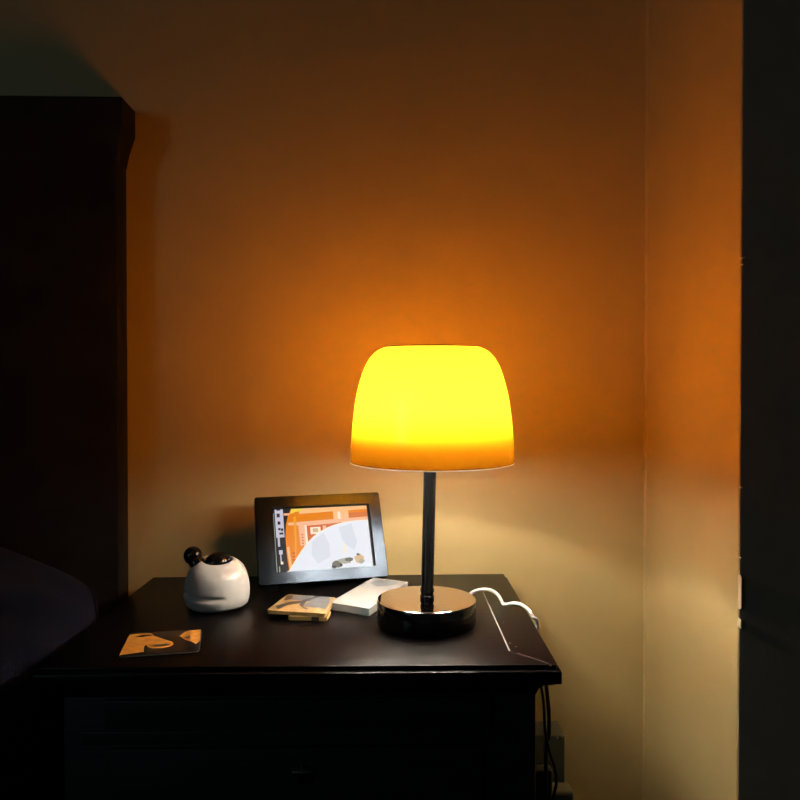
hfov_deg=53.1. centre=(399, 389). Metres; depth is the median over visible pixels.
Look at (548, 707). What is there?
cable
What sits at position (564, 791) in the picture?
plastic box
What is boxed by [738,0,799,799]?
door
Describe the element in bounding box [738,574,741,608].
trim
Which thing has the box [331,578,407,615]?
carton
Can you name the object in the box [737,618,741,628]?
trim
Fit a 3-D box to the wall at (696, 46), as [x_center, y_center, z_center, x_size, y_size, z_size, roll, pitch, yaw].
[0.448,-0.392,1.107,0.100,2.600,0.326,0,1,-2]
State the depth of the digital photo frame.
1.19 m
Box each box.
[289,611,330,621]
[552,782,573,799]
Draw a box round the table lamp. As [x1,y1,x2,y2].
[350,344,538,638]
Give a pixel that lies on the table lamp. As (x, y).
(429, 409)
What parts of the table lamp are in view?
plate, stem, lamp shade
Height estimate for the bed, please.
0.286 m
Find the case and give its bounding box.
[268,594,335,616]
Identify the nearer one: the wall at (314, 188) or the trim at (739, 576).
the trim at (739, 576)
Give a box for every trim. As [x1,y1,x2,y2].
[642,0,648,799]
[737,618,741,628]
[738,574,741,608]
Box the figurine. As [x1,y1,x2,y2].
[183,546,249,612]
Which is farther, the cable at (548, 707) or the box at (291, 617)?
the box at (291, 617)
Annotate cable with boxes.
[540,687,557,799]
[544,685,550,799]
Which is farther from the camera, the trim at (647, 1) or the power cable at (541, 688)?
the trim at (647, 1)
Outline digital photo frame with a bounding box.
[254,492,387,590]
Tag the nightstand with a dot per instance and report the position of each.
(268, 706)
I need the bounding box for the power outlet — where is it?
[536,721,564,782]
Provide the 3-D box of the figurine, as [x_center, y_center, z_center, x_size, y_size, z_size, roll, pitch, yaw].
[-0.244,0.248,1.065,0.087,0.080,0.086,0,1,-2]
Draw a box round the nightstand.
[32,574,561,799]
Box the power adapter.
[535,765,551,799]
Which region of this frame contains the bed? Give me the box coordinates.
[0,546,98,793]
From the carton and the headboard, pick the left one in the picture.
the headboard
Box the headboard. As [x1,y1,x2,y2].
[0,96,134,799]
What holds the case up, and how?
on the box at (291, 617)
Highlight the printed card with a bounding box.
[119,629,201,657]
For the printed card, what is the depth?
0.91 m
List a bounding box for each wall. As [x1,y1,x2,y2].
[0,0,645,799]
[645,0,742,799]
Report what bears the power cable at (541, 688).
hanging from the nightstand

